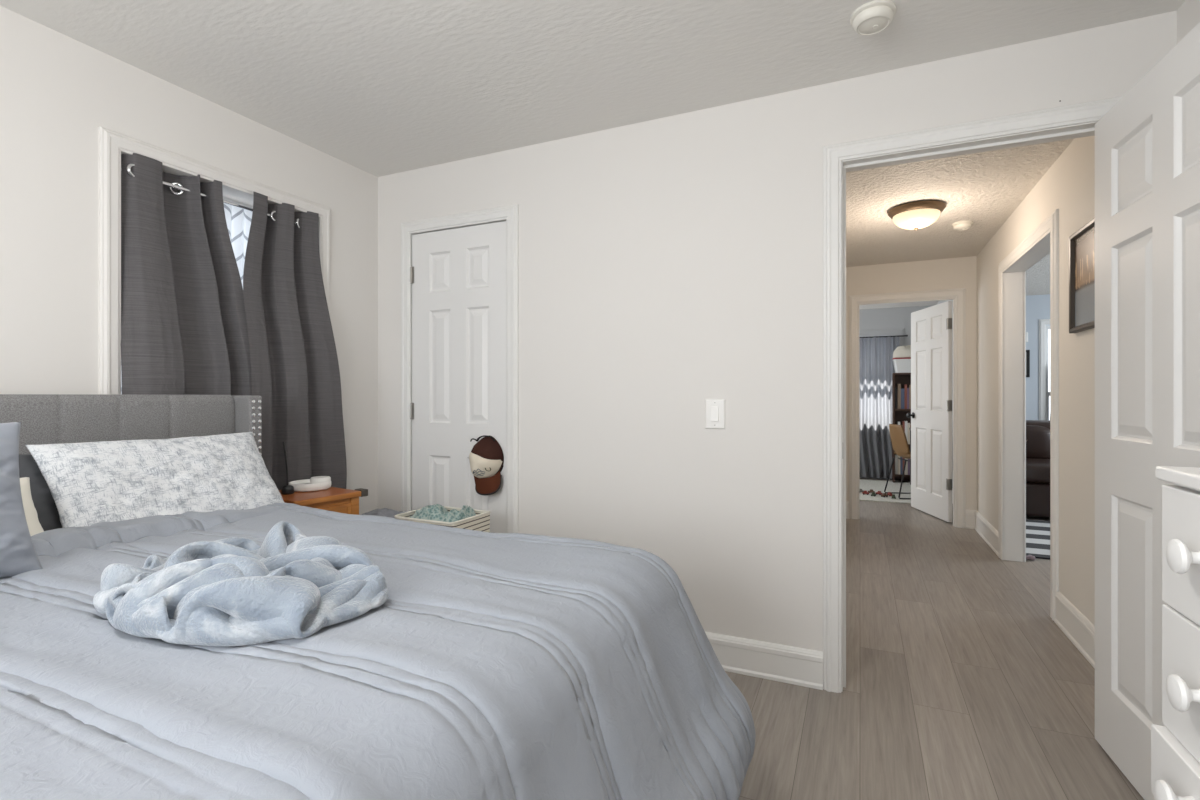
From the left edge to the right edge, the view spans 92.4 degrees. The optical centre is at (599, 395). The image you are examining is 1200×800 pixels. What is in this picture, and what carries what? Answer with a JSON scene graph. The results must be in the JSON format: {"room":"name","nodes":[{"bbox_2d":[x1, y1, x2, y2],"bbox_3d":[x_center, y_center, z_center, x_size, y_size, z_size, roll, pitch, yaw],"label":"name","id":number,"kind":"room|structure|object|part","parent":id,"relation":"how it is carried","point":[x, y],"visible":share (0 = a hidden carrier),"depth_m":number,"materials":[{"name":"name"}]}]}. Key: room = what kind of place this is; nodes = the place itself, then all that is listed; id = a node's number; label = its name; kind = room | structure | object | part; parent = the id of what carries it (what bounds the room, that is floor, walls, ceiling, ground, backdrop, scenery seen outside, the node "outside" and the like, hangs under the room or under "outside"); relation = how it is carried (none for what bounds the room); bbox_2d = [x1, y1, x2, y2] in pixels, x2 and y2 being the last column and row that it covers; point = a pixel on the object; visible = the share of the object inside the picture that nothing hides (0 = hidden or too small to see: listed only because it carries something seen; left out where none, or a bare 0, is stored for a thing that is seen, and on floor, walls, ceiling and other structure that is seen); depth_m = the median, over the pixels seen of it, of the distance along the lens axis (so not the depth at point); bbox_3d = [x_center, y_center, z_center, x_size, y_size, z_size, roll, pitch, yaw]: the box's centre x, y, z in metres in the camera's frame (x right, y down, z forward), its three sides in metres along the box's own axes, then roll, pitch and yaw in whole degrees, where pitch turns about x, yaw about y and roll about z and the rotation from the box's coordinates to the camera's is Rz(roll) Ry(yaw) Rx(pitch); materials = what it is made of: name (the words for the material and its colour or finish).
{"room":"bedroom","nodes":[
{"label":"bedroom","id":0,"kind":"room"},
{"bbox_2d":[0,6,377,514],"bbox_3d":[-2.159,-0.039,1.438,0.190,2.378,4.241,0,0,24],"label":"wall","id":1,"kind":"structure","parent":0,"point":[57,90],"depth_m":2.01,"materials":[{"name":"white paint"}]},
{"bbox_2d":[121,168,295,224],"bbox_3d":[-1.601,-0.835,2.495,0.023,0.023,0.848,0,0,24],"label":"curtain rod","id":2,"kind":"object","parent":1,"relation":"attached to","point":[164,182],"visible":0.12,"depth_m":2.40,"materials":[{"name":"silver metal"}]},
{"bbox_2d":[121,153,251,394],"bbox_3d":[-1.638,-0.085,2.295,0.184,1.630,0.464,0,0,24],"label":"curtain","id":3,"kind":"object","parent":2,"relation":"hanging from","point":[184,331],"visible":0.55,"depth_m":2.30,"materials":[{"name":"grey fabric"}]},
{"bbox_2d":[121,201,252,394],"bbox_3d":[-1.657,-0.306,2.525,0.039,1.112,0.825,0,0,24],"label":"sheer curtain","id":4,"kind":"object","parent":2,"relation":"hanging from","point":[238,220],"visible":0.04,"depth_m":2.59,"materials":[{"name":"white fabric"}]},
{"bbox_2d":[243,191,346,489],"bbox_3d":[-1.444,-0.085,2.687,0.180,1.630,0.498,0,0,24],"label":"curtain","id":5,"kind":"object","parent":2,"relation":"hanging from","point":[295,372],"visible":0.66,"depth_m":2.66,"materials":[{"name":"grey fabric"}]},
{"bbox_2d":[99,127,329,394],"bbox_3d":[-1.571,-0.301,2.482,0.021,1.308,0.973,0,0,24],"label":"trim","id":6,"kind":"structure","parent":1,"relation":"attached to","point":[111,143],"depth_m":2.08,"materials":[{"name":"white wood"}]},
{"bbox_2d":[223,197,252,207],"bbox_3d":[-1.705,-0.301,2.542,0.065,1.183,0.848,0,0,24],"label":"window","id":7,"kind":"structure","parent":1,"relation":"in","point":[224,198],"depth_m":2.64,"materials":[{"name":"white paint"}]},
{"bbox_2d":[0,0,1184,309],"bbox_3d":[2.452,-1.270,2.952,7.364,0.116,10.800,0,0,24],"label":"ceiling","id":8,"kind":"structure","parent":0,"point":[380,88],"depth_m":2.12,"materials":[{"name":"white paint"}]},
{"bbox_2d":[850,0,895,34],"bbox_3d":[0.877,-1.207,1.848,0.134,0.042,0.134,0,0,24],"label":"smoke detector","id":9,"kind":"object","parent":8,"relation":"attached to","point":[872,17],"visible":1,"depth_m":1.82,"materials":[{"name":"white plastic"}]},
{"bbox_2d":[888,200,945,229],"bbox_3d":[2.039,-1.141,3.709,0.330,0.143,0.330,0,0,24],"label":"ceiling lamp","id":10,"kind":"object","parent":8,"relation":"attached to","point":[916,215],"visible":1,"depth_m":3.62,"materials":[{"name":"white glass"}]},
{"bbox_3d":[2.039,-1.125,3.709,0.271,0.086,0.271,0,0,24],"label":"lamp shade","id":11,"kind":"part","parent":10,"relation":"part of","materials":[{"name":"beige glass"}]},
{"bbox_2d":[952,220,972,229],"bbox_3d":[2.542,-1.191,4.031,0.124,0.042,0.124,0,0,24],"label":"smoke detector","id":12,"kind":"object","parent":8,"relation":"attached to","point":[961,225],"visible":1,"depth_m":4.00,"materials":[{"name":"white plastic"}]},
{"bbox_2d":[378,11,1176,651],"bbox_3d":[0.281,-0.039,2.599,3.699,2.378,0.115,0,0,24],"label":"wall","id":13,"kind":"structure","parent":0,"point":[669,265],"depth_m":2.47,"materials":[{"name":"white paint"}]},
{"bbox_2d":[410,221,505,532],"bbox_3d":[-0.757,0.132,2.990,0.629,2.015,0.102,0,0,24],"label":"door","id":14,"kind":"structure","parent":13,"relation":"in","point":[458,275],"depth_m":3.01,"materials":[{"name":"white paint"}]},
{"bbox_2d":[469,435,503,494],"bbox_3d":[-0.583,0.345,2.856,0.175,0.297,0.129,0,0,24],"label":"baseball cap","id":15,"kind":"object","parent":14,"relation":"hanging from","point":[486,457],"visible":1,"depth_m":2.83,"materials":[{"name":"brown fabric"}]},
{"bbox_3d":[-0.584,0.344,2.852,0.167,0.138,0.112,0,0,24],"label":"panel","id":16,"kind":"part","parent":15,"relation":"part of","materials":[{"name":"beige fabric"}]},
{"bbox_3d":[-0.582,0.307,2.858,0.166,0.215,0.119,0,0,24],"label":"crown","id":17,"kind":"part","parent":15,"relation":"part of","materials":[{"name":"fabric"}]},
{"bbox_2d":[401,204,518,532],"bbox_3d":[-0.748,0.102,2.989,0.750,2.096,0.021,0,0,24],"label":"trim","id":18,"kind":"structure","parent":13,"relation":"attached to","point":[510,213],"depth_m":2.88,"materials":[{"name":"white paint"}]},
{"bbox_2d":[705,399,724,428],"bbox_3d":[0.487,0.076,2.436,0.086,0.128,0.012,0,0,24],"label":"light switch","id":19,"kind":"object","parent":13,"relation":"attached to","point":[714,408],"visible":1,"depth_m":2.43,"materials":[{"name":"white plastic"}]},
{"bbox_2d":[705,632,822,689],"bbox_3d":[-0.187,1.079,2.737,2.332,0.143,0.019,0,0,24],"label":"baseboard","id":20,"kind":"structure","parent":13,"relation":"attached to","point":[755,658],"depth_m":2.34,"materials":[{"name":"white paint"}]},
{"bbox_2d":[823,96,1123,692],"bbox_3d":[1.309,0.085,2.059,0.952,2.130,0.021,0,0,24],"label":"trim","id":21,"kind":"structure","parent":13,"relation":"attached to","point":[1092,111],"depth_m":2.23,"materials":[{"name":"white paint"}]},
{"bbox_2d":[1095,22,1199,799],"bbox_3d":[1.519,0.118,1.529,0.169,2.040,0.806,0,0,21],"label":"door","id":22,"kind":"structure","parent":13,"relation":"in","point":[1147,145],"depth_m":1.65,"materials":[{"name":"white paint"}]},
{"bbox_2d":[860,305,933,479],"bbox_3d":[3.098,-0.031,8.389,3.332,2.362,0.140,0,0,24],"label":"wall","id":23,"kind":"structure","parent":0,"point":[899,317],"depth_m":7.92,"materials":[{"name":"grey paint"}]},
{"bbox_2d":[860,337,899,478],"bbox_3d":[3.568,0.158,7.989,1.161,1.925,0.136,0,0,24],"label":"curtain","id":24,"kind":"object","parent":23,"relation":"attached to","point":[877,369],"visible":0.44,"depth_m":7.89,"materials":[{"name":"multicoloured fabric"}]},
{"bbox_2d":[860,328,904,345],"bbox_3d":[3.569,-0.242,8.087,1.265,1.370,0.021,0,0,24],"label":"trim","id":25,"kind":"structure","parent":23,"relation":"attached to","point":[892,331],"depth_m":7.92,"materials":[{"name":"grey paint"}]},
{"bbox_2d":[860,335,907,337],"bbox_3d":[3.560,-0.812,8.007,1.290,0.032,0.031,0,0,24],"label":"curtain rod","id":26,"kind":"object","parent":23,"relation":"attached to","point":[896,335],"visible":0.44,"depth_m":7.84,"materials":[{"name":"black metal"}]},
{"bbox_2d":[846,256,976,509],"bbox_3d":[1.819,-0.031,5.697,3.220,2.362,0.115,0,0,24],"label":"wall","id":27,"kind":"structure","parent":0,"point":[950,273],"depth_m":5.08,"materials":[{"name":"white paint"}]},
{"bbox_2d":[849,288,965,527],"bbox_3d":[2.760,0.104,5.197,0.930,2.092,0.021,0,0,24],"label":"trim","id":28,"kind":"structure","parent":27,"relation":"attached to","point":[959,293],"depth_m":5.15,"materials":[{"name":"white paint"}]},
{"bbox_2d":[846,501,975,528],"bbox_3d":[2.725,1.070,5.214,1.170,0.160,0.019,0,0,24],"label":"baseboard","id":29,"kind":"structure","parent":27,"relation":"attached to","point":[970,514],"depth_m":4.99,"materials":[{"name":"white paint"}]},
{"bbox_2d":[906,301,951,521],"bbox_3d":[3.191,0.141,5.551,0.169,1.995,0.769,0,0,5],"label":"door","id":30,"kind":"structure","parent":27,"relation":"in","point":[931,327],"depth_m":5.50,"materials":[{"name":"white paint"}]},
{"bbox_3d":[3.171,0.198,5.879,0.067,0.062,0.062,0,0,5],"label":"knob","id":31,"kind":"part","parent":30,"relation":"part of","materials":[{"name":"black metal"}]},
{"bbox_2d":[725,478,1143,799],"bbox_3d":[2.320,1.190,3.067,8.100,0.080,11.300,0,0,24],"label":"floor","id":32,"kind":"structure","parent":0,"point":[962,683],"depth_m":2.19,"materials":[{"name":"brown wood"}]},
{"bbox_2d":[0,394,261,455],"bbox_3d":[-0.956,0.573,1.242,1.885,1.155,1.579,0,0,24],"label":"headboard","id":33,"kind":"object","parent":32,"relation":"on","point":[44,418],"visible":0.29,"depth_m":1.92,"materials":[{"name":"grey fabric"}]},
{"bbox_2d":[20,477,43,535],"bbox_3d":[-1.591,0.335,1.241,0.234,0.251,0.620,0,0,24],"label":"pillow","id":34,"kind":"object","parent":33,"relation":"on","point":[34,527],"visible":0.19,"depth_m":1.49,"materials":[{"name":"beige fabric"}]},
{"bbox_2d":[19,454,61,530],"bbox_3d":[-1.510,0.314,1.846,0.138,0.301,0.622,0,0,25],"label":"pillow","id":35,"kind":"object","parent":33,"relation":"on","point":[44,503],"visible":0.02,"depth_m":1.64,"materials":[{"name":"grey fabric"}]},
{"bbox_2d":[25,432,284,527],"bbox_3d":[-1.376,0.294,1.876,0.256,0.312,0.669,0,0,25],"label":"pillow","id":36,"kind":"object","parent":33,"relation":"on","point":[89,483],"visible":0.73,"depth_m":1.78,"materials":[{"name":"fabric"}]},
{"bbox_2d":[0,502,755,799],"bbox_3d":[-0.690,0.675,1.161,1.782,0.668,1.627,0,0,24],"label":"comforter","id":37,"kind":"object","parent":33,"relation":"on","point":[492,666],"visible":0.77,"depth_m":0.89,"materials":[{"name":"grey fabric"}]},
{"bbox_2d":[0,422,42,577],"bbox_3d":[-1.440,0.228,1.019,0.200,0.336,0.666,0,0,28],"label":"pillow sham","id":38,"kind":"object","parent":37,"relation":"on","point":[18,555],"visible":1,"depth_m":1.26,"materials":[{"name":"grey fabric"}]},
{"bbox_2d":[93,521,387,645],"bbox_3d":[-0.695,0.347,1.130,0.606,0.118,0.420,0,0,24],"label":"throw blanket","id":39,"kind":"object","parent":37,"relation":"on","point":[235,591],"visible":1,"depth_m":0.98,"materials":[{"name":"grey fabric"}]},
{"bbox_2d":[279,487,367,514],"bbox_3d":[-1.246,0.780,2.484,0.356,0.739,0.330,0,0,32],"label":"nightstand","id":40,"kind":"object","parent":32,"relation":"on","point":[340,500],"visible":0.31,"depth_m":2.43,"materials":[{"name":"brown wood"}]},
{"bbox_2d":[281,442,293,494],"bbox_3d":[-1.324,0.305,2.437,0.050,0.221,0.048,0,0,24],"label":"stand","id":41,"kind":"object","parent":40,"relation":"on","point":[288,489],"visible":1,"depth_m":2.43,"materials":[{"name":"black plastic"}]},
{"bbox_3d":[-1.334,0.290,2.440,0.030,0.191,0.009,0,0,14],"label":"rod","id":42,"kind":"part","parent":41,"relation":"part of","materials":[{"name":"black plastic"}]},
{"bbox_2d":[289,476,331,491],"bbox_3d":[-1.292,0.390,2.560,0.176,0.050,0.176,0,0,24],"label":"dish","id":43,"kind":"object","parent":40,"relation":"on","point":[317,483],"visible":0.92,"depth_m":2.53,"materials":[{"name":"white ceramic"}]},
{"bbox_3d":[-1.131,0.520,2.394,0.014,0.120,0.200,0,0,32],"label":"drawer","id":44,"kind":"part","parent":40,"relation":"part of","materials":[{"name":"orange wood"}]},
{"bbox_3d":[-1.078,0.793,2.508,0.035,0.713,0.040,0,0,32],"label":"leg","id":45,"kind":"part","parent":40,"relation":"part of","materials":[{"name":"orange wood"}]},
{"bbox_2d":[361,508,408,517],"bbox_3d":[-1.008,0.847,2.722,0.320,0.605,0.250,0,0,24],"label":"laundry bag","id":46,"kind":"object","parent":32,"relation":"on","point":[385,512],"visible":0.12,"depth_m":2.75,"materials":[{"name":"grey fabric"}]},
{"bbox_2d":[395,506,489,531],"bbox_3d":[-0.699,0.836,2.570,0.339,0.628,0.280,0,0,24],"label":"laundry hamper","id":47,"kind":"object","parent":32,"relation":"on","point":[480,521],"visible":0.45,"depth_m":2.51,"materials":[{"name":"beige plastic"}]},
{"bbox_2d":[410,504,475,521],"bbox_3d":[-0.702,0.656,2.573,0.270,0.338,0.220,0,0,24],"label":"folded cloth","id":48,"kind":"object","parent":47,"relation":"in","point":[437,512],"visible":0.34,"depth_m":2.51,"materials":[{"name":"green fabric"}]},
{"bbox_2d":[860,479,910,503],"bbox_3d":[3.090,1.143,7.125,1.960,0.014,1.670,0,0,24],"label":"area rug","id":49,"kind":"object","parent":32,"relation":"on","point":[876,485],"visible":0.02,"depth_m":6.91,"materials":[{"name":"white fabric"}]},
{"bbox_2d":[884,424,910,498],"bbox_3d":[3.492,0.727,6.498,0.394,0.818,0.400,0,0,4],"label":"chair","id":50,"kind":"object","parent":49,"relation":"on","point":[900,446],"visible":0.74,"depth_m":6.43,"materials":[{"name":"brown wood"}]},
{"bbox_3d":[3.505,0.923,6.668,0.394,0.427,0.055,0,0,4],"label":"leg","id":51,"kind":"part","parent":50,"relation":"part of","materials":[{"name":"black metal"}]},
{"bbox_3d":[3.479,0.923,6.328,0.394,0.427,0.055,0,0,4],"label":"leg","id":52,"kind":"part","parent":50,"relation":"part of","materials":[{"name":"black metal"}]},
{"bbox_2d":[909,428,910,484],"bbox_3d":[3.987,0.771,7.021,0.320,0.730,0.720,0,0,24],"label":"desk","id":53,"kind":"object","parent":49,"relation":"on","point":[909,428],"visible":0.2,"depth_m":7.37,"materials":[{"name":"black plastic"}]},
{"bbox_3d":[4.119,0.786,7.318,0.305,0.700,0.030,0,0,24],"label":"panel","id":54,"kind":"part","parent":53,"relation":"part of","materials":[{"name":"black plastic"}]},
{"bbox_2d":[892,373,910,482],"bbox_3d":[4.121,0.424,7.548,0.500,1.452,0.230,0,0,24],"label":"bookcase","id":55,"kind":"object","parent":32,"relation":"on","point":[898,415],"visible":0.28,"depth_m":7.67,"materials":[{"name":"brown wood"}]},
{"bbox_3d":[3.902,0.425,7.646,0.020,1.450,0.230,0,0,24],"label":"panel","id":56,"kind":"part","parent":55,"relation":"part of","materials":[{"name":"brown wood"}]},
{"bbox_2d":[895,388,896,408],"bbox_3d":[3.928,0.029,7.634,0.030,0.278,0.172,0,0,24],"label":"book","id":57,"kind":"object","parent":55,"relation":"on","point":[895,388],"visible":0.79,"depth_m":7.56,"materials":[{"name":"grey paper"}]},
{"bbox_2d":[895,455,897,473],"bbox_3d":[3.928,0.905,7.634,0.030,0.246,0.172,0,0,24],"label":"book","id":58,"kind":"object","parent":55,"relation":"on","point":[896,456],"visible":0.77,"depth_m":7.55,"materials":[{"name":"white paper"}]},
{"bbox_2d":[897,384,900,408],"bbox_3d":[3.960,0.004,7.619,0.038,0.328,0.172,0,0,24],"label":"book","id":59,"kind":"object","parent":55,"relation":"on","point":[898,385],"visible":0.96,"depth_m":7.54,"materials":[{"name":"brown paper"}]},
{"bbox_2d":[898,456,899,473],"bbox_3d":[3.957,0.897,7.621,0.030,0.262,0.172,0,0,24],"label":"book","id":60,"kind":"object","parent":55,"relation":"on","point":[898,456],"visible":0.5,"depth_m":7.54,"materials":[{"name":"beige paper"}]},
{"bbox_2d":[892,357,910,372],"bbox_3d":[4.103,-0.402,7.545,0.470,0.197,0.250,0,0,24],"label":"storage bin","id":61,"kind":"object","parent":55,"relation":"on","point":[901,365],"visible":0.48,"depth_m":7.50,"materials":[{"name":"white plastic"}]},
{"bbox_2d":[893,345,910,357],"bbox_3d":[4.094,-0.588,7.549,0.440,0.174,0.240,0,0,24],"label":"linens","id":62,"kind":"object","parent":61,"relation":"on","point":[900,351],"visible":0.3,"depth_m":7.50,"materials":[{"name":"beige fabric"}]},
{"bbox_2d":[900,457,902,473],"bbox_3d":[3.984,0.906,7.609,0.025,0.244,0.172,0,0,24],"label":"book","id":63,"kind":"object","parent":55,"relation":"on","point":[901,461],"visible":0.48,"depth_m":7.53,"materials":[{"name":"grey paper"}]},
{"bbox_2d":[901,389,903,408],"bbox_3d":[3.997,0.035,7.603,0.040,0.265,0.172,0,0,24],"label":"book","id":64,"kind":"object","parent":55,"relation":"on","point":[902,390],"visible":0.82,"depth_m":7.53,"materials":[{"name":"blue paper"}]},
{"bbox_3d":[4.119,-0.291,7.543,0.460,0.022,0.220,0,0,24],"label":"shelf","id":65,"kind":"part","parent":55,"relation":"part of","materials":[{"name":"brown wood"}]},
{"bbox_3d":[4.119,0.179,7.543,0.460,0.022,0.220,0,0,24],"label":"shelf","id":66,"kind":"part","parent":55,"relation":"part of","materials":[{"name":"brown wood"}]},
{"bbox_2d":[904,384,906,408],"bbox_3d":[4.029,0.008,7.588,0.029,0.320,0.172,0,0,24],"label":"book","id":67,"kind":"object","parent":55,"relation":"on","point":[905,385],"visible":0.93,"depth_m":7.51,"materials":[{"name":"red paper"}]},
{"bbox_2d":[905,421,907,441],"bbox_3d":[4.034,0.479,7.586,0.030,0.299,0.172,0,0,24],"label":"book","id":68,"kind":"object","parent":55,"relation":"on","point":[906,422],"visible":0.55,"depth_m":7.51,"materials":[{"name":"white paper"}]},
{"bbox_2d":[905,458,907,474],"bbox_3d":[4.034,0.896,7.586,0.032,0.264,0.172,0,0,24],"label":"book","id":69,"kind":"object","parent":55,"relation":"on","point":[906,467],"visible":0.45,"depth_m":7.51,"materials":[{"name":"beige paper"}]},
{"bbox_2d":[907,388,908,408],"bbox_3d":[4.054,0.031,7.577,0.023,0.274,0.172,0,0,24],"label":"book","id":70,"kind":"object","parent":55,"relation":"on","point":[907,388],"visible":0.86,"depth_m":7.50,"materials":[{"name":"purple paper"}]},
{"bbox_2d":[908,423,909,443],"bbox_3d":[4.062,0.491,7.573,0.030,0.274,0.172,0,0,24],"label":"book","id":71,"kind":"object","parent":55,"relation":"on","point":[908,423],"visible":0.59,"depth_m":7.50,"materials":[{"name":"beige paper"}]},
{"bbox_2d":[908,385,910,408],"bbox_3d":[4.078,0.011,7.566,0.027,0.315,0.172,0,0,24],"label":"book","id":72,"kind":"object","parent":55,"relation":"on","point":[909,386],"visible":0.7,"depth_m":7.49,"materials":[{"name":"brown paper"}]},
{"bbox_2d":[1026,555,1035,560],"bbox_3d":[2.976,1.132,4.032,0.130,0.034,0.059,0,0,4],"label":"bone","id":73,"kind":"object","parent":32,"relation":"on","point":[1029,557],"visible":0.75,"depth_m":4.02,"materials":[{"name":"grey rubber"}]},
{"bbox_2d":[1026,420,1049,517],"bbox_3d":[4.729,0.685,5.484,1.920,0.870,1.010,0,0,24],"label":"sofa","id":74,"kind":"object","parent":32,"relation":"on","point":[1037,431],"visible":0.09,"depth_m":5.34,"materials":[{"name":"black leather"}]},
{"bbox_2d":[1026,458,1049,483],"bbox_3d":[4.327,0.720,5.528,0.749,0.200,0.719,0,0,24],"label":"seat cushion","id":75,"kind":"object","parent":74,"relation":"on","point":[1037,469],"depth_m":5.31,"materials":[{"name":"black leather"}]},
{"bbox_2d":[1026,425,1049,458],"bbox_3d":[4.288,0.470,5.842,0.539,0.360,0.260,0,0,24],"label":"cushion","id":76,"kind":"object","parent":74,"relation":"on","point":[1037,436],"depth_m":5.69,"materials":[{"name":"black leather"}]},
{"bbox_2d":[1026,420,1049,458],"bbox_3d":[4.496,0.450,5.902,0.749,0.400,0.420,0,0,24],"label":"cushion","id":77,"kind":"object","parent":74,"relation":"on","point":[1039,424],"depth_m":5.74,"materials":[{"name":"black leather"}]},
{"bbox_2d":[1026,520,1049,559],"bbox_3d":[4.239,1.144,4.350,2.000,0.012,1.460,0,0,24],"label":"striped rug","id":78,"kind":"object","parent":32,"relation":"on","point":[1037,532],"visible":0.02,"depth_m":4.56,"materials":[{"name":"white fabric"}]},
{"bbox_2d":[1151,466,1199,799],"bbox_3d":[0.931,0.633,0.488,0.486,1.034,0.868,0,0,24],"label":"dresser","id":79,"kind":"object","parent":32,"relation":"on","point":[1175,747],"visible":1,"depth_m":0.89,"materials":[{"name":"white paint"}]},
{"bbox_3d":[0.850,0.600,0.850,0.041,0.051,0.051,0,0,24],"label":"knob","id":80,"kind":"part","parent":79,"relation":"part of","materials":[{"name":"white paint"}]},
{"bbox_3d":[0.762,0.608,0.569,0.030,0.116,0.859,0,0,24],"label":"drawer","id":81,"kind":"part","parent":79,"relation":"part of","materials":[{"name":"white paint"}]},
{"bbox_3d":[0.768,0.446,0.566,0.016,0.200,0.859,0,0,24],"label":"drawer","id":82,"kind":"part","parent":79,"relation":"part of","materials":[{"name":"white paint"}]},
{"bbox_3d":[0.768,0.245,0.566,0.016,0.196,0.859,0,0,24],"label":"drawer","id":83,"kind":"part","parent":79,"relation":"part of","materials":[{"name":"white paint"}]},
{"bbox_3d":[0.863,0.438,0.844,0.041,0.051,0.051,0,0,24],"label":"knob","id":84,"kind":"part","parent":79,"relation":"part of","materials":[{"name":"white paint"}]},
{"bbox_3d":[0.863,0.237,0.844,0.041,0.051,0.051,0,0,24],"label":"knob","id":85,"kind":"part","parent":79,"relation":"part of","materials":[{"name":"white paint"}]},
{"bbox_2d":[1026,294,1049,419],"bbox_3d":[6.076,-0.031,6.603,3.568,2.362,0.140,0,0,24],"label":"wall","id":86,"kind":"structure","parent":0,"point":[1037,306],"depth_m":6.91,"materials":[{"name":"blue paint"}]},
{"bbox_2d":[1026,350,1029,376],"bbox_3d":[5.095,-0.390,6.959,0.170,0.330,0.020,0,0,24],"label":"framed print","id":87,"kind":"object","parent":86,"relation":"attached to","point":[1027,351],"visible":0.37,"depth_m":6.92,"materials":[{"name":"black metal"}]},
{"bbox_2d":[1039,319,1049,419],"bbox_3d":[5.810,-0.025,6.635,1.212,1.782,0.021,0,0,24],"label":"trim","id":88,"kind":"structure","parent":86,"relation":"attached to","point":[1042,322],"depth_m":6.87,"materials":[{"name":"white paint"}]},
{"bbox_2d":[1046,325,1049,419],"bbox_3d":[5.848,-0.025,6.720,1.080,1.650,0.065,0,0,24],"label":"window","id":89,"kind":"structure","parent":86,"relation":"in","point":[1047,326],"depth_m":6.93,"materials":[{"name":"glass"}]},
{"bbox_2d":[936,0,1199,625],"bbox_3d":[2.364,-0.039,2.855,0.115,2.378,10.550,0,0,24],"label":"wall","id":90,"kind":"structure","parent":0,"point":[1068,186],"depth_m":2.81,"materials":[{"name":"white paint"}]},
{"bbox_2d":[1004,234,1049,561],"bbox_3d":[2.651,0.135,3.493,0.116,2.030,1.166,0,0,24],"label":"trim","id":91,"kind":"structure","parent":90,"relation":"attached to","point":[1013,277],"depth_m":4.01,"materials":[{"name":"white paint"}]},
{"bbox_2d":[998,209,1058,620],"bbox_3d":[2.590,0.099,3.521,0.021,2.101,1.308,0,0,24],"label":"trim","id":92,"kind":"structure","parent":90,"relation":"attached to","point":[1050,226],"depth_m":2.99,"materials":[{"name":"white paint"}]},
{"bbox_2d":[974,510,1094,668],"bbox_3d":[2.569,1.070,3.472,0.019,0.160,3.322,0,0,24],"label":"baseboard","id":93,"kind":"structure","parent":90,"relation":"attached to","point":[1080,631],"depth_m":2.73,"materials":[{"name":"white paint"}]},
{"bbox_2d":[1069,218,1094,333],"bbox_3d":[2.132,-0.522,2.515,0.026,0.456,0.410,0,0,24],"label":"framed picture","id":94,"kind":"object","parent":90,"relation":"attached to","point":[1082,242],"visible":0.63,"depth_m":2.59,"materials":[{"name":"brown"}]},
{"bbox_2d":[1075,226,1094,326],"bbox_3d":[2.140,-0.522,2.511,0.006,0.416,0.370,0,0,24],"label":"print","id":95,"kind":"object","parent":94,"relation":"attached to","point":[1085,236],"depth_m":2.55}
]}

